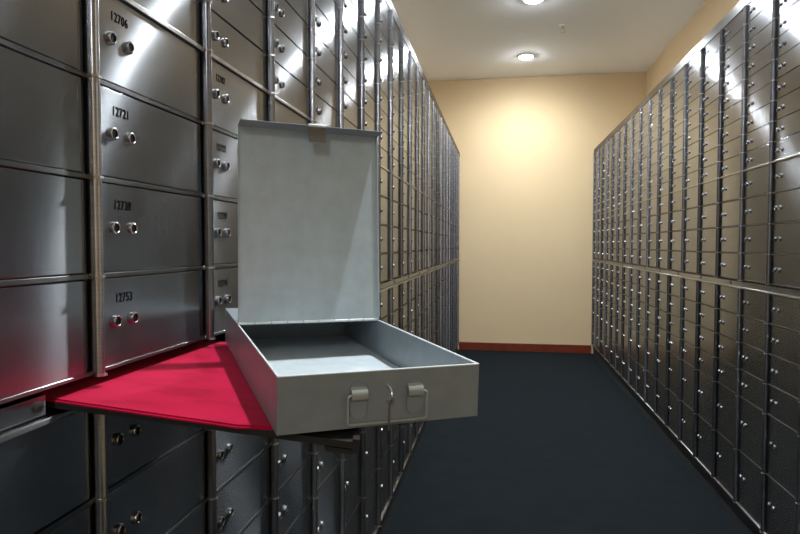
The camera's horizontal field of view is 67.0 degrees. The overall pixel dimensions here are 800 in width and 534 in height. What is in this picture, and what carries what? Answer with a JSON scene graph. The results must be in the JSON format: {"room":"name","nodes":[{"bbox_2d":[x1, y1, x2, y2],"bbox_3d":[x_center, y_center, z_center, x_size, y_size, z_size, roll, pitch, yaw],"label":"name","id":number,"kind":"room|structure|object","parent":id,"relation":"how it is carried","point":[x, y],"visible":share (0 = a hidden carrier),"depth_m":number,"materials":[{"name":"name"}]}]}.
{"room":"bank vault","nodes":[
{"label":"bank vault","id":0,"kind":"room"},
{"bbox_2d":[428,72,645,353],"bbox_3d":[1.513,-0.623,7.328,2.968,3.295,0.120,0,2,9],"label":"wall","id":1,"kind":"structure","parent":0,"point":[526,146],"depth_m":7.26,"materials":[{"name":"paint"}]},
{"bbox_2d":[459,342,590,353],"bbox_3d":[1.502,0.976,7.322,1.566,0.100,0.014,0,2,9],"label":"baseboard","id":2,"kind":"structure","parent":1,"relation":"attached to","point":[484,346],"depth_m":7.31,"materials":[{"name":"brown wood"}]},
{"bbox_2d":[391,0,705,80],"bbox_3d":[0.358,-2.069,0.337,2.968,0.120,14.175,0,2,9],"label":"ceiling","id":3,"kind":"structure","parent":0,"point":[449,39],"depth_m":5.72,"materials":[{"name":"paint"}]},
{"bbox_2d":[517,53,534,59],"bbox_3d":[1.333,-2.220,6.400,0.188,0.032,0.188,0,2,9],"label":"recessed light","id":4,"kind":"object","parent":3,"relation":"in","point":[524,56],"visible":1,"depth_m":6.36,"materials":[{"name":"white"}]},
{"bbox_2d":[519,55,531,59],"bbox_3d":[1.333,-2.219,6.400,0.136,0.031,0.136,0,2,9],"label":"diffuser","id":5,"kind":"object","parent":4,"relation":"attached to","point":[524,57],"depth_m":6.37,"materials":[{"name":"white plastic"}]},
{"bbox_2d":[522,0,543,3],"bbox_3d":[1.082,-2.163,4.897,0.188,0.032,0.188,0,2,9],"label":"recessed light","id":6,"kind":"object","parent":3,"relation":"in","point":[524,1],"visible":1,"depth_m":4.91,"materials":[{"name":"white"}]},
{"bbox_2d":[525,0,540,2],"bbox_3d":[1.082,-2.163,4.897,0.136,0.031,0.136,0,2,9],"label":"diffuser","id":7,"kind":"object","parent":6,"relation":"attached to","point":[526,1],"depth_m":4.90,"materials":[{"name":"white plastic"}]},
{"bbox_2d":[559,24,566,32],"bbox_3d":[1.483,-2.170,5.505,0.068,0.066,0.068,0,2,9],"label":"sprinkler head","id":8,"kind":"object","parent":3,"relation":"attached to","point":[562,26],"visible":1,"depth_m":5.49},
{"bbox_2d":[384,350,742,533],"bbox_3d":[0.358,1.343,0.465,2.968,0.120,14.175,0,2,9],"label":"floor","id":9,"kind":"structure","parent":0,"point":[554,444],"depth_m":3.54,"materials":[{"name":"carpet"}]},
{"bbox_2d":[0,0,92,533],"bbox_3d":[-0.684,0.072,0.646,0.590,2.408,0.292,0,2,9],"label":"tall cabinet","id":10,"kind":"object","parent":9,"relation":"on","point":[44,465],"visible":0.86,"depth_m":0.67,"materials":[{"name":"metal"}]},
{"bbox_2d":[0,394,45,431],"bbox_3d":[-0.628,0.161,0.496,0.400,0.023,0.437,0,2,9],"label":"shelf","id":11,"kind":"object","parent":10,"relation":"in","point":[13,414],"visible":1,"depth_m":0.65,"materials":[{"name":"metal"}]},
{"bbox_2d":[78,0,206,533],"bbox_3d":[-0.636,0.061,0.935,0.590,2.408,0.292,0,2,9],"label":"tall cabinet","id":12,"kind":"object","parent":9,"relation":"on","point":[140,83],"visible":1,"depth_m":0.85,"materials":[{"name":"metal"}]},
{"bbox_2d":[10,340,359,454],"bbox_3d":[-0.255,0.158,0.868,0.534,0.036,0.446,0,2,12],"label":"shelf","id":13,"kind":"object","parent":12,"relation":"in","point":[200,384],"visible":0.48,"depth_m":0.72,"materials":[{"name":"red fabric"}]},
{"bbox_2d":[225,119,478,435],"bbox_3d":[-0.107,-0.027,0.863,0.228,0.376,0.539,-1,2,-21],"label":"box","id":14,"kind":"object","parent":13,"relation":"on","point":[305,333],"visible":1,"depth_m":0.93,"materials":[{"name":"metal"}]},
{"bbox_2d":[198,0,270,533],"bbox_3d":[-0.587,0.050,1.224,0.590,2.408,0.292,0,2,9],"label":"tall cabinet","id":15,"kind":"object","parent":9,"relation":"on","point":[232,33],"visible":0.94,"depth_m":1.12,"materials":[{"name":"metal"}]},
{"bbox_2d":[264,0,311,533],"bbox_3d":[-0.539,0.039,1.513,0.590,2.408,0.292,0,2,9],"label":"tall cabinet","id":16,"kind":"object","parent":9,"relation":"on","point":[287,53],"visible":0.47,"depth_m":1.44,"materials":[{"name":"metal"}]},
{"bbox_2d":[208,333,224,341],"bbox_3d":[-0.479,0.128,1.390,0.400,0.023,0.451,0,2,9],"label":"shelf","id":17,"kind":"object","parent":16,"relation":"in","point":[221,337],"visible":0.05,"depth_m":1.15,"materials":[{"name":"metal"}]},
{"bbox_2d":[307,0,339,533],"bbox_3d":[-0.491,0.028,1.802,0.590,2.408,0.292,0,2,9],"label":"tall cabinet","id":18,"kind":"object","parent":9,"relation":"on","point":[322,25],"visible":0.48,"depth_m":1.74,"materials":[{"name":"metal"}]},
{"bbox_2d":[337,0,361,533],"bbox_3d":[-0.443,0.017,2.091,0.590,2.408,0.292,0,2,9],"label":"tall cabinet","id":19,"kind":"object","parent":9,"relation":"on","point":[348,59],"visible":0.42,"depth_m":2.03,"materials":[{"name":"metal"}]},
{"bbox_2d":[359,0,378,533],"bbox_3d":[-0.395,0.006,2.380,0.590,2.408,0.292,0,2,9],"label":"tall cabinet","id":20,"kind":"object","parent":9,"relation":"on","point":[368,97],"visible":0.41,"depth_m":2.32,"materials":[{"name":"metal"}]},
{"bbox_2d":[376,0,390,533],"bbox_3d":[-0.346,-0.004,2.669,0.590,2.408,0.292,0,2,9],"label":"tall cabinet","id":21,"kind":"object","parent":9,"relation":"on","point":[382,6],"visible":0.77,"depth_m":2.61,"materials":[{"name":"metal"}]},
{"bbox_2d":[379,279,394,289],"bbox_3d":[-0.255,0.077,2.732,0.400,0.023,0.451,0,2,9],"label":"shelf","id":22,"kind":"object","parent":21,"relation":"in","point":[382,285],"visible":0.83,"depth_m":2.71,"materials":[{"name":"metal"}]},
{"bbox_2d":[388,0,401,520],"bbox_3d":[-0.298,-0.015,2.958,0.590,2.408,0.292,0,2,9],"label":"tall cabinet","id":23,"kind":"object","parent":9,"relation":"on","point":[395,23],"visible":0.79,"depth_m":2.89,"materials":[{"name":"metal"}]},
{"bbox_2d":[398,23,409,496],"bbox_3d":[-0.250,-0.026,3.248,0.590,2.408,0.292,0,2,9],"label":"tall cabinet","id":24,"kind":"object","parent":9,"relation":"on","point":[404,41],"visible":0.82,"depth_m":3.18,"materials":[{"name":"metal"}]},
{"bbox_2d":[388,275,408,283],"bbox_3d":[-0.180,0.061,3.179,0.400,0.023,0.451,0,2,9],"label":"shelf","id":25,"kind":"object","parent":24,"relation":"in","point":[398,279],"visible":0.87,"depth_m":3.11,"materials":[{"name":"metal"}]},
{"bbox_2d":[407,43,416,473],"bbox_3d":[-0.202,-0.037,3.537,0.590,2.408,0.292,0,2,9],"label":"tall cabinet","id":26,"kind":"object","parent":9,"relation":"on","point":[412,57],"visible":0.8,"depth_m":3.46,"materials":[{"name":"metal"}]},
{"bbox_2d":[403,271,419,277],"bbox_3d":[-0.106,0.044,3.627,0.400,0.023,0.451,0,2,9],"label":"shelf","id":27,"kind":"object","parent":26,"relation":"in","point":[414,274],"visible":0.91,"depth_m":3.58,"materials":[{"name":"metal"}]},
{"bbox_2d":[414,59,422,456],"bbox_3d":[-0.154,-0.048,3.826,0.590,2.408,0.292,0,2,9],"label":"tall cabinet","id":28,"kind":"object","parent":9,"relation":"on","point":[419,72],"visible":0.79,"depth_m":3.75,"materials":[{"name":"metal"}]},
{"bbox_2d":[421,72,428,439],"bbox_3d":[-0.105,-0.059,4.115,0.590,2.408,0.292,0,2,9],"label":"tall cabinet","id":29,"kind":"object","parent":9,"relation":"on","point":[425,82],"visible":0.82,"depth_m":4.05,"materials":[{"name":"metal"}]},
{"bbox_2d":[413,268,428,273],"bbox_3d":[-0.031,0.027,4.074,0.400,0.023,0.451,0,2,9],"label":"shelf","id":30,"kind":"object","parent":29,"relation":"in","point":[426,269],"visible":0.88,"depth_m":4.05,"materials":[{"name":"metal"}]},
{"bbox_2d":[426,86,432,427],"bbox_3d":[-0.057,-0.070,4.404,0.590,2.408,0.292,0,2,9],"label":"tall cabinet","id":31,"kind":"object","parent":9,"relation":"on","point":[430,93],"visible":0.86,"depth_m":4.34,"materials":[{"name":"metal"}]},
{"bbox_2d":[432,95,436,343],"bbox_3d":[-0.009,-0.080,4.693,0.590,2.408,0.292,0,2,9],"label":"tall cabinet","id":32,"kind":"object","parent":9,"relation":"on","point":[434,284],"visible":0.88,"depth_m":4.64,"materials":[{"name":"metal"}]},
{"bbox_2d":[436,103,440,345],"bbox_3d":[0.039,-0.091,4.982,0.590,2.408,0.292,0,2,9],"label":"tall cabinet","id":33,"kind":"object","parent":9,"relation":"on","point":[438,108],"visible":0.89,"depth_m":4.82,"materials":[{"name":"metal"}]},
{"bbox_2d":[440,112,443,346],"bbox_3d":[0.087,-0.102,5.271,0.590,2.408,0.292,0,2,9],"label":"tall cabinet","id":34,"kind":"object","parent":9,"relation":"on","point":[442,117],"visible":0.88,"depth_m":5.12,"materials":[{"name":"metal"}]},
{"bbox_2d":[443,119,446,348],"bbox_3d":[0.136,-0.113,5.560,0.590,2.408,0.292,0,2,9],"label":"tall cabinet","id":35,"kind":"object","parent":9,"relation":"on","point":[445,124],"visible":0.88,"depth_m":5.45,"materials":[{"name":"metal"}]},
{"bbox_2d":[446,126,449,349],"bbox_3d":[0.184,-0.124,5.849,0.590,2.408,0.292,0,2,9],"label":"tall cabinet","id":36,"kind":"object","parent":9,"relation":"on","point":[448,130],"visible":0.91,"depth_m":5.69,"materials":[{"name":"metal"}]},
{"bbox_2d":[449,132,451,350],"bbox_3d":[0.232,-0.135,6.138,0.590,2.408,0.292,0,2,9],"label":"tall cabinet","id":37,"kind":"object","parent":9,"relation":"on","point":[450,137],"visible":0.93,"depth_m":5.96,"materials":[{"name":"metal"}]},
{"bbox_2d":[451,137,453,351],"bbox_3d":[0.280,-0.145,6.427,0.590,2.408,0.292,0,2,9],"label":"tall cabinet","id":38,"kind":"object","parent":9,"relation":"on","point":[452,196],"visible":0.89,"depth_m":6.27,"materials":[{"name":"metal"}]},
{"bbox_2d":[453,141,455,352],"bbox_3d":[0.328,-0.156,6.716,0.590,2.408,0.292,0,2,9],"label":"tall cabinet","id":39,"kind":"object","parent":9,"relation":"on","point":[454,307],"visible":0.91,"depth_m":6.56,"materials":[{"name":"metal"}]},
{"bbox_2d":[455,146,457,352],"bbox_3d":[0.377,-0.167,7.005,0.590,2.408,0.292,0,2,9],"label":"tall cabinet","id":40,"kind":"object","parent":9,"relation":"on","point":[456,247],"visible":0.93,"depth_m":6.85,"materials":[{"name":"metal"}]},
{"bbox_2d":[456,150,459,353],"bbox_3d":[0.425,-0.178,7.294,0.590,2.408,0.292,0,2,9],"label":"tall cabinet","id":41,"kind":"object","parent":9,"relation":"on","point":[458,150],"visible":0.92,"depth_m":7.12,"materials":[{"name":"metal"}]},
{"bbox_2d":[591,145,598,358],"bbox_3d":[2.515,-0.162,6.878,0.590,2.408,0.292,0,2,9],"label":"tall cabinet","id":42,"kind":"object","parent":9,"relation":"on","point":[595,153],"visible":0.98,"depth_m":6.99,"materials":[{"name":"metal"}]},
{"bbox_2d":[595,141,602,362],"bbox_3d":[2.467,-0.152,6.589,0.590,2.408,0.292,0,2,9],"label":"tall cabinet","id":43,"kind":"object","parent":9,"relation":"on","point":[599,155],"visible":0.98,"depth_m":6.70,"materials":[{"name":"metal"}]},
{"bbox_2d":[599,136,607,368],"bbox_3d":[2.419,-0.141,6.300,0.590,2.408,0.292,0,2,9],"label":"tall cabinet","id":44,"kind":"object","parent":9,"relation":"on","point":[604,146],"visible":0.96,"depth_m":6.41,"materials":[{"name":"metal"}]},
{"bbox_2d":[604,131,612,374],"bbox_3d":[2.370,-0.130,6.011,0.590,2.408,0.292,0,2,9],"label":"tall cabinet","id":45,"kind":"object","parent":9,"relation":"on","point":[609,141],"visible":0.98,"depth_m":6.11,"materials":[{"name":"metal"}]},
{"bbox_2d":[609,125,618,382],"bbox_3d":[2.322,-0.119,5.722,0.590,2.408,0.292,0,2,9],"label":"tall cabinet","id":46,"kind":"object","parent":9,"relation":"on","point":[615,131],"visible":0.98,"depth_m":5.83,"materials":[{"name":"metal"}]},
{"bbox_2d":[614,118,625,389],"bbox_3d":[2.274,-0.108,5.433,0.590,2.408,0.292,0,2,9],"label":"tall cabinet","id":47,"kind":"object","parent":9,"relation":"on","point":[620,142],"visible":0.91,"depth_m":5.53,"materials":[{"name":"metal"}]},
{"bbox_2d":[614,262,634,265],"bbox_3d":[2.213,-0.029,5.561,0.400,0.023,0.426,0,2,9],"label":"shelf","id":48,"kind":"object","parent":47,"relation":"in","point":[615,263],"visible":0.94,"depth_m":5.60,"materials":[{"name":"metal"}]},
{"bbox_2d":[621,111,631,397],"bbox_3d":[2.226,-0.097,5.144,0.590,2.408,0.292,0,2,9],"label":"tall cabinet","id":49,"kind":"object","parent":9,"relation":"on","point":[627,125],"visible":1,"depth_m":5.24,"materials":[{"name":"metal"}]},
{"bbox_2d":[623,263,641,267],"bbox_3d":[2.143,-0.013,5.138,0.400,0.023,0.426,0,2,9],"label":"shelf","id":50,"kind":"object","parent":49,"relation":"in","point":[624,264],"visible":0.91,"depth_m":5.13,"materials":[{"name":"metal"}]},
{"bbox_2d":[627,102,640,407],"bbox_3d":[2.178,-0.086,4.855,0.590,2.408,0.292,0,2,9],"label":"tall cabinet","id":51,"kind":"object","parent":9,"relation":"on","point":[633,219],"visible":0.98,"depth_m":4.95,"materials":[{"name":"metal"}]},
{"bbox_2d":[635,93,649,417],"bbox_3d":[2.129,-0.076,4.566,0.590,2.408,0.292,0,2,9],"label":"tall cabinet","id":52,"kind":"object","parent":9,"relation":"on","point":[643,110],"visible":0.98,"depth_m":4.65,"materials":[{"name":"metal"}]},
{"bbox_2d":[633,265,654,269],"bbox_3d":[2.072,0.003,4.716,0.400,0.023,0.426,0,2,9],"label":"shelf","id":53,"kind":"object","parent":52,"relation":"in","point":[634,266],"visible":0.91,"depth_m":4.70,"materials":[{"name":"metal"}]},
{"bbox_2d":[643,83,660,429],"bbox_3d":[2.081,-0.065,4.277,0.590,2.408,0.292,0,2,9],"label":"tall cabinet","id":54,"kind":"object","parent":9,"relation":"on","point":[652,152],"visible":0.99,"depth_m":4.36,"materials":[{"name":"metal"}]},
{"bbox_2d":[646,267,674,271],"bbox_3d":[2.002,0.019,4.293,0.400,0.023,0.426,0,2,9],"label":"shelf","id":55,"kind":"object","parent":54,"relation":"in","point":[647,268],"visible":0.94,"depth_m":4.31,"materials":[{"name":"metal"}]},
{"bbox_2d":[653,71,671,443],"bbox_3d":[2.033,-0.054,3.988,0.590,2.408,0.292,0,2,9],"label":"tall cabinet","id":56,"kind":"object","parent":9,"relation":"on","point":[664,91],"visible":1,"depth_m":4.07,"materials":[{"name":"metal"}]},
{"bbox_2d":[660,269,694,275],"bbox_3d":[1.932,0.035,3.871,0.400,0.023,0.426,0,2,9],"label":"shelf","id":57,"kind":"object","parent":56,"relation":"in","point":[661,270],"visible":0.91,"depth_m":3.87,"materials":[{"name":"metal"}]},
{"bbox_2d":[664,56,685,458],"bbox_3d":[1.985,-0.043,3.699,0.590,2.408,0.292,0,2,9],"label":"tall cabinet","id":58,"kind":"object","parent":9,"relation":"on","point":[677,79],"visible":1,"depth_m":3.77,"materials":[{"name":"metal"}]},
{"bbox_2d":[677,40,702,477],"bbox_3d":[1.937,-0.032,3.410,0.590,2.408,0.292,0,2,9],"label":"tall cabinet","id":59,"kind":"object","parent":9,"relation":"on","point":[691,92],"visible":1,"depth_m":3.48,"materials":[{"name":"metal"}]},
{"bbox_2d":[679,272,721,279],"bbox_3d":[1.861,0.051,3.448,0.400,0.023,0.426,0,2,9],"label":"shelf","id":60,"kind":"object","parent":59,"relation":"in","point":[696,276],"visible":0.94,"depth_m":3.46,"materials":[{"name":"metal"}]},
{"bbox_2d":[693,20,721,499],"bbox_3d":[1.888,-0.021,3.121,0.590,2.408,0.292,0,2,9],"label":"tall cabinet","id":61,"kind":"object","parent":9,"relation":"on","point":[709,52],"visible":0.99,"depth_m":3.19,"materials":[{"name":"metal"}]},
{"bbox_2d":[702,275,754,284],"bbox_3d":[1.791,0.067,3.026,0.400,0.023,0.426,0,2,9],"label":"shelf","id":62,"kind":"object","parent":61,"relation":"in","point":[707,278],"visible":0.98,"depth_m":3.03,"materials":[{"name":"metal"}]},
{"bbox_2d":[711,0,746,526],"bbox_3d":[1.840,-0.011,2.832,0.590,2.408,0.292,0,2,9],"label":"tall cabinet","id":63,"kind":"object","parent":9,"relation":"on","point":[731,32],"visible":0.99,"depth_m":2.90,"materials":[{"name":"metal"}]},
{"bbox_2d":[733,0,777,533],"bbox_3d":[1.792,0.000,2.542,0.590,2.408,0.292,0,2,9],"label":"tall cabinet","id":64,"kind":"object","parent":9,"relation":"on","point":[757,14],"visible":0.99,"depth_m":2.60,"materials":[{"name":"metal"}]},
{"bbox_2d":[732,280,794,291],"bbox_3d":[1.720,0.082,2.603,0.400,0.023,0.426,0,2,9],"label":"shelf","id":65,"kind":"object","parent":64,"relation":"in","point":[759,286],"visible":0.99,"depth_m":2.60,"materials":[{"name":"metal"}]},
{"bbox_2d":[760,0,799,533],"bbox_3d":[1.744,0.011,2.253,0.590,2.408,0.292,0,2,9],"label":"tall cabinet","id":66,"kind":"object","parent":9,"relation":"on","point":[782,311],"visible":1,"depth_m":2.32,"materials":[{"name":"metal"}]},
{"bbox_2d":[772,286,799,296],"bbox_3d":[1.650,0.098,2.181,0.400,0.023,0.426,0,2,9],"label":"shelf","id":67,"kind":"object","parent":66,"relation":"in","point":[793,292],"visible":1,"depth_m":2.31,"materials":[{"name":"metal"}]},
{"bbox_2d":[795,367,799,533],"bbox_3d":[1.696,0.022,1.964,0.590,2.408,0.292,0,2,9],"label":"tall cabinet","id":68,"kind":"object","parent":9,"relation":"on","point":[797,529],"visible":1,"depth_m":2.17,"materials":[{"name":"metal"}]},
{"bbox_2d":[646,0,739,95],"bbox_3d":[1.763,-0.354,0.167,0.120,3.295,13.935,0,2,9],"label":"wall","id":69,"kind":"structure","parent":0,"point":[711,12],"depth_m":5.42,"materials":[{"name":"paint"}]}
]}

